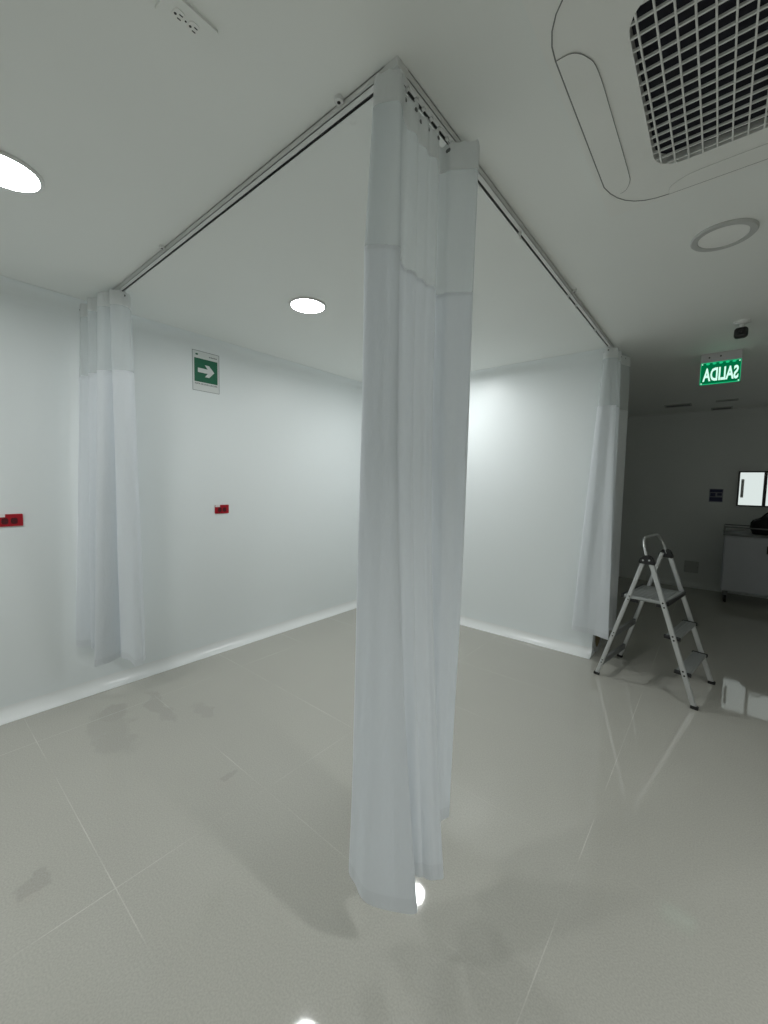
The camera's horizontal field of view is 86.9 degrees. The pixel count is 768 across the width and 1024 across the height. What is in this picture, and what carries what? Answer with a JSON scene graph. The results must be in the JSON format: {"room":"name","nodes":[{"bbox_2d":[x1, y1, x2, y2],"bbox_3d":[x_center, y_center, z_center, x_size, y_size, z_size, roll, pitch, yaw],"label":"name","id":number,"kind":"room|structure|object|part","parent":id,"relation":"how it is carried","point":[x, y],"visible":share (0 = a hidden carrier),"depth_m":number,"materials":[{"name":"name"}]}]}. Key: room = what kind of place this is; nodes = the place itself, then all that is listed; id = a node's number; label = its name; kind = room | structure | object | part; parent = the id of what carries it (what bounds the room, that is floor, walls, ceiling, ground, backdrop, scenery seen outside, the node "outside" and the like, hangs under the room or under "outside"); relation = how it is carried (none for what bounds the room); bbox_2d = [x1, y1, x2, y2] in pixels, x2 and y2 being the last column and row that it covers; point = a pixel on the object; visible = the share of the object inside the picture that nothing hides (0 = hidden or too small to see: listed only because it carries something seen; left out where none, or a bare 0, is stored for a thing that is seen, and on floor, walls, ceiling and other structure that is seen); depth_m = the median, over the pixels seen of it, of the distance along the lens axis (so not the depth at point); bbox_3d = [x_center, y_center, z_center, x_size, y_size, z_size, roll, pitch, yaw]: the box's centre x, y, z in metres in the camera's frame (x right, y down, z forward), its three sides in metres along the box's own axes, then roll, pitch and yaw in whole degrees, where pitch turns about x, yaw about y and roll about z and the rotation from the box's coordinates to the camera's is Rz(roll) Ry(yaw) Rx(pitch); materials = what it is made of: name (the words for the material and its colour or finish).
{"room":"hospital room","nodes":[
{"label":"hospital room","id":0,"kind":"room"},
{"bbox_2d":[0,298,361,707],"bbox_3d":[-1.173,-0.111,3.595,0.120,2.485,10.690,5,5,39],"label":"wall","id":1,"kind":"structure","parent":0,"point":[282,450],"depth_m":3.06,"materials":[{"name":"white paint"}]},
{"bbox_2d":[0,514,22,526],"bbox_3d":[-2.147,0.047,2.324,0.009,0.070,0.118,5,5,39],"label":"socket","id":2,"kind":"object","parent":1,"relation":"attached to","point":[6,520],"visible":1,"depth_m":2.33,"materials":[{"name":"plastic"}]},
{"bbox_2d":[1,518,7,523],"bbox_3d":[-2.157,0.052,2.306,0.002,0.036,0.030,5,5,39],"label":"receptacle","id":3,"kind":"object","parent":2,"relation":"attached to","point":[3,520],"depth_m":2.30,"materials":[{"name":"red plastic"}]},
{"bbox_2d":[11,518,17,523],"bbox_3d":[-2.132,0.051,2.337,0.002,0.036,0.030,5,5,39],"label":"receptacle","id":4,"kind":"object","parent":2,"relation":"attached to","point":[13,520],"depth_m":2.34,"materials":[{"name":"red plastic"}]},
{"bbox_2d":[0,599,356,725],"bbox_3d":[-2.269,1.178,2.237,0.070,0.073,6.848,5,5,39],"label":"baseboard","id":5,"kind":"structure","parent":1,"relation":"attached to","point":[10,713],"depth_m":2.94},
{"bbox_2d":[0,275,361,393],"bbox_3d":[-2.216,-1.216,2.053,0.090,0.093,6.848,5,5,39],"label":"trim","id":6,"kind":"structure","parent":1,"relation":"attached to","point":[13,290],"depth_m":2.95,"materials":[{"name":"white paint"}]},
{"bbox_2d":[192,349,219,393],"bbox_3d":[-1.382,-1.085,3.148,0.004,0.302,0.216,5,5,39],"label":"arrow sign","id":7,"kind":"object","parent":1,"relation":"attached to","point":[205,366],"visible":1,"depth_m":3.14,"materials":[{"name":"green plastic"}]},
{"bbox_2d":[215,505,228,513],"bbox_3d":[-1.325,-0.024,3.315,0.009,0.070,0.118,5,5,39],"label":"socket","id":8,"kind":"object","parent":1,"relation":"attached to","point":[219,509],"visible":1,"depth_m":3.31,"materials":[{"name":"plastic"}]},
{"bbox_2d":[0,577,767,1023],"bbox_3d":[1.674,1.408,1.328,7.570,0.100,10.690,5,5,39],"label":"floor","id":9,"kind":"structure","parent":0,"point":[175,843],"depth_m":1.59,"materials":[{"name":"tile"}]},
{"bbox_2d":[593,533,715,710],"bbox_3d":[2.000,0.704,2.963,0.540,1.073,0.644,-3,6,-41],"label":"stepladder","id":10,"kind":"object","parent":9,"relation":"on","point":[663,598],"visible":1,"depth_m":2.92,"materials":[{"name":"metal"}]},
{"bbox_2d":[720,524,767,601],"bbox_3d":[4.602,0.662,5.012,0.674,0.953,0.506,5,5,39],"label":"base cabinet","id":11,"kind":"object","parent":9,"relation":"on","point":[744,567],"visible":0.97,"depth_m":4.92,"materials":[{"name":"grey"}]},
{"bbox_2d":[723,530,767,538],"bbox_3d":[4.618,0.285,4.995,0.674,0.028,0.478,5,5,39],"label":"tray","id":12,"kind":"object","parent":11,"relation":"on","point":[727,533],"depth_m":4.95,"materials":[{"name":"grey metal"}]},
{"bbox_3d":[4.621,0.229,4.992,0.664,0.087,0.464,5,5,39],"label":"gallery rail","id":13,"kind":"part","parent":11,"relation":"part of","materials":[{"name":"grey metal"}]},
{"bbox_2d":[750,512,767,534],"bbox_3d":[4.684,0.134,4.917,0.362,0.286,0.273,5,5,39],"label":"bag","id":14,"kind":"object","parent":11,"relation":"on","point":[762,522],"visible":0.91,"depth_m":4.89,"materials":[{"name":"black fabric"}]},
{"bbox_2d":[0,0,767,416],"bbox_3d":[1.723,-1.170,1.137,7.570,0.100,10.690,5,5,39],"label":"ceiling","id":15,"kind":"structure","parent":0,"point":[133,132],"depth_m":1.51,"materials":[{"name":"white paint"}]},
{"bbox_2d":[0,150,44,193],"bbox_3d":[-1.332,-1.194,1.418,0.224,0.010,0.224,5,5,39],"label":"recessed light","id":16,"kind":"object","parent":15,"relation":"in","point":[16,175],"visible":1,"depth_m":1.44,"materials":[{"name":"white plastic"}]},
{"bbox_2d":[155,0,217,52],"bbox_3d":[-0.458,-1.142,0.945,0.072,0.009,0.118,5,5,39],"label":"outlet","id":17,"kind":"object","parent":15,"relation":"attached to","point":[179,14],"visible":1,"depth_m":0.94,"materials":[{"name":"white plastic"}]},
{"bbox_2d":[171,7,184,22],"bbox_3d":[-0.472,-1.138,0.929,0.029,0.002,0.025,5,5,39],"label":"receptacle","id":18,"kind":"object","parent":17,"relation":"attached to","point":[177,13],"depth_m":0.93,"materials":[{"name":"white plastic"}]},
{"bbox_2d":[186,21,199,35],"bbox_3d":[-0.450,-1.139,0.955,0.029,0.002,0.025,5,5,39],"label":"receptacle","id":19,"kind":"object","parent":17,"relation":"attached to","point":[192,27],"depth_m":0.95,"materials":[{"name":"white plastic"}]},
{"bbox_2d":[289,297,325,313],"bbox_3d":[-0.464,-1.255,2.467,0.224,0.010,0.224,5,5,39],"label":"recessed light","id":20,"kind":"object","parent":15,"relation":"in","point":[307,305],"visible":1,"depth_m":2.46,"materials":[{"name":"white plastic"}]},
{"bbox_2d":[113,55,613,347],"bbox_3d":[0.073,-1.260,2.958,2.466,0.053,3.100,5,5,39],"label":"track","id":21,"kind":"object","parent":15,"relation":"attached to","point":[345,107],"visible":0.84,"depth_m":1.41,"materials":[{"name":"silver metal"}]},
{"bbox_2d":[76,289,145,666],"bbox_3d":[-1.674,-0.133,2.501,0.493,2.251,0.216,3,5,25],"label":"privacy curtain","id":22,"kind":"object","parent":21,"relation":"hanging from","point":[109,596],"visible":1,"depth_m":2.47,"materials":[{"name":"fabric"}]},
{"bbox_3d":[-0.916,-1.208,1.812,2.400,0.024,0.025,5,5,39],"label":"rail","id":23,"kind":"part","parent":21,"relation":"part of","materials":[{"name":"silver metal"}]},
{"bbox_2d":[349,69,479,913],"bbox_3d":[0.127,-0.009,1.204,0.427,2.236,0.249,-2,5,-33],"label":"privacy curtain","id":24,"kind":"object","parent":21,"relation":"hanging from","point":[420,234],"visible":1,"depth_m":1.18,"materials":[{"name":"fabric"}]},
{"bbox_3d":[1.017,-1.202,2.223,0.025,0.024,3.034,5,5,39],"label":"rail","id":25,"kind":"part","parent":21,"relation":"part of","materials":[{"name":"silver metal"}]},
{"bbox_2d":[571,346,630,639],"bbox_3d":[1.808,-0.128,3.236,0.419,2.237,0.273,0,4,-18],"label":"privacy curtain","id":26,"kind":"object","parent":21,"relation":"hanging from","point":[595,605],"visible":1,"depth_m":3.19,"materials":[{"name":"fabric"}]},
{"bbox_2d":[521,0,767,216],"bbox_3d":[0.930,-1.099,0.913,0.920,0.038,0.920,5,5,39],"label":"air conditioner","id":27,"kind":"object","parent":15,"relation":"attached to","point":[661,99],"visible":1,"depth_m":1.05,"materials":[{"name":"white plastic"}]},
{"bbox_2d":[630,0,767,163],"bbox_3d":[0.930,-1.087,0.914,0.585,0.007,0.585,5,5,39],"label":"grille","id":28,"kind":"object","parent":27,"relation":"attached to","point":[653,158],"depth_m":1.04,"materials":[{"name":"plastic"}]},
{"bbox_2d":[664,403,691,407],"bbox_3d":[3.812,-1.380,5.256,0.280,0.012,0.170,5,5,39],"label":"ceiling vent","id":29,"kind":"object","parent":15,"relation":"in","point":[684,404],"visible":1,"depth_m":5.24,"materials":[{"name":"grey metal"}]},
{"bbox_2d":[699,349,742,385],"bbox_3d":[2.652,-1.135,3.196,0.251,0.239,0.032,5,5,39],"label":"exit sign","id":30,"kind":"object","parent":15,"relation":"hanging from","point":[721,367],"visible":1,"depth_m":3.19,"materials":[{"name":"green plastic"}]},
{"bbox_3d":[2.651,-1.101,3.199,0.247,0.171,0.010,5,5,39],"label":"lit panel","id":31,"kind":"part","parent":30,"relation":"part of","materials":[{"name":"green plastic"}]},
{"bbox_2d":[711,406,732,410],"bbox_3d":[4.492,-1.377,5.389,0.220,0.012,0.180,5,5,39],"label":"ceiling vent","id":32,"kind":"object","parent":15,"relation":"in","point":[727,407],"visible":1,"depth_m":5.37,"materials":[{"name":"grey metal"}]},
{"bbox_2d":[690,218,758,251],"bbox_3d":[1.431,-1.163,1.710,0.224,0.010,0.224,5,5,39],"label":"recessed light","id":33,"kind":"object","parent":15,"relation":"in","point":[726,234],"visible":1,"depth_m":1.70,"materials":[{"name":"grey plastic"}]},
{"bbox_2d":[698,224,749,247],"bbox_3d":[1.431,-1.164,1.710,0.170,0.008,0.170,5,5,39],"label":"diffuser","id":34,"kind":"object","parent":33,"relation":"attached to","point":[728,235],"depth_m":1.71,"materials":[{"name":"white plastic"}]},
{"bbox_2d":[716,398,738,401],"bbox_3d":[4.138,-1.346,4.891,0.210,0.012,0.080,5,5,39],"label":"ceiling vent","id":35,"kind":"object","parent":15,"relation":"in","point":[737,399],"visible":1,"depth_m":4.87,"materials":[{"name":"grey metal"}]},
{"bbox_2d":[733,319,750,338],"bbox_3d":[2.283,-1.165,2.590,0.084,0.104,0.084,5,5,39],"label":"ceiling sensor","id":36,"kind":"object","parent":15,"relation":"attached to","point":[741,332],"visible":1,"depth_m":2.58,"materials":[{"name":"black plastic"}]},
{"bbox_2d":[460,364,601,654],"bbox_3d":[0.942,-0.115,4.182,2.395,2.485,0.352,5,5,39],"label":"wall","id":37,"kind":"structure","parent":0,"point":[531,437],"depth_m":3.65,"materials":[{"name":"white paint"}]},
{"bbox_2d":[460,615,591,658],"bbox_3d":[0.785,1.097,4.109,2.395,0.073,0.070,5,5,39],"label":"baseboard","id":38,"kind":"structure","parent":37,"relation":"attached to","point":[554,644],"depth_m":3.69,"materials":[{"name":"white paint"}]},
{"bbox_2d":[470,348,604,383],"bbox_3d":[0.824,-1.297,3.923,2.395,0.093,0.090,5,5,39],"label":"trim","id":39,"kind":"structure","parent":37,"relation":"attached to","point":[592,357],"depth_m":3.51,"materials":[{"name":"white paint"}]},
{"bbox_2d":[593,635,601,651],"bbox_3d":[1.867,0.052,3.424,0.012,2.300,0.337,5,5,39],"label":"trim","id":40,"kind":"structure","parent":37,"relation":"attached to","point":[596,640],"depth_m":3.47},
{"bbox_3d":[1.863,0.049,3.426,0.004,2.235,0.267,5,5,39],"label":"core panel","id":41,"kind":"part","parent":40,"relation":"part of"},
{"bbox_2d":[619,407,767,585],"bbox_3d":[5.064,-0.119,5.300,7.330,2.485,0.120,5,5,39],"label":"wall","id":42,"kind":"structure","parent":0,"point":[673,462],"depth_m":5.80,"materials":[{"name":"grey paint"}]},
{"bbox_2d":[684,560,698,572],"bbox_3d":[4.405,0.786,5.812,0.165,0.165,0.013,5,5,39],"label":"wall plate","id":43,"kind":"object","parent":42,"relation":"attached to","point":[689,566],"visible":1,"depth_m":5.81,"materials":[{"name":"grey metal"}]},
{"bbox_2d":[649,576,767,598],"bbox_3d":[5.904,1.162,4.557,4.935,0.073,0.070,5,5,39],"label":"baseboard","id":44,"kind":"structure","parent":42,"relation":"attached to","point":[696,585],"depth_m":5.75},
{"bbox_2d":[709,489,722,501],"bbox_3d":[4.588,-0.228,5.603,0.148,0.182,0.011,5,5,39],"label":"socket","id":45,"kind":"object","parent":42,"relation":"attached to","point":[715,495],"visible":1,"depth_m":5.60,"materials":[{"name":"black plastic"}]},
{"bbox_2d":[736,471,766,506],"bbox_3d":[4.845,-0.304,5.351,0.269,0.467,0.066,5,5,39],"label":"window","id":46,"kind":"structure","parent":42,"relation":"in","point":[751,484],"depth_m":5.37,"materials":[{"name":"white glass"}]},
{"bbox_3d":[4.775,-0.315,5.403,0.030,0.243,0.060,5,5,39],"label":"handle","id":47,"kind":"part","parent":46,"relation":"part of","materials":[{"name":"black plastic"}]},
{"bbox_2d":[763,471,767,506],"bbox_3d":[5.063,-0.289,5.194,0.269,0.467,0.030,5,5,39],"label":"window","id":48,"kind":"structure","parent":42,"relation":"in","point":[766,483],"depth_m":5.27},
{"bbox_3d":[5.070,-0.289,5.202,0.237,0.435,0.008,5,5,39],"label":"pane","id":49,"kind":"part","parent":48,"relation":"part of","materials":[{"name":"white glass"}]}
]}

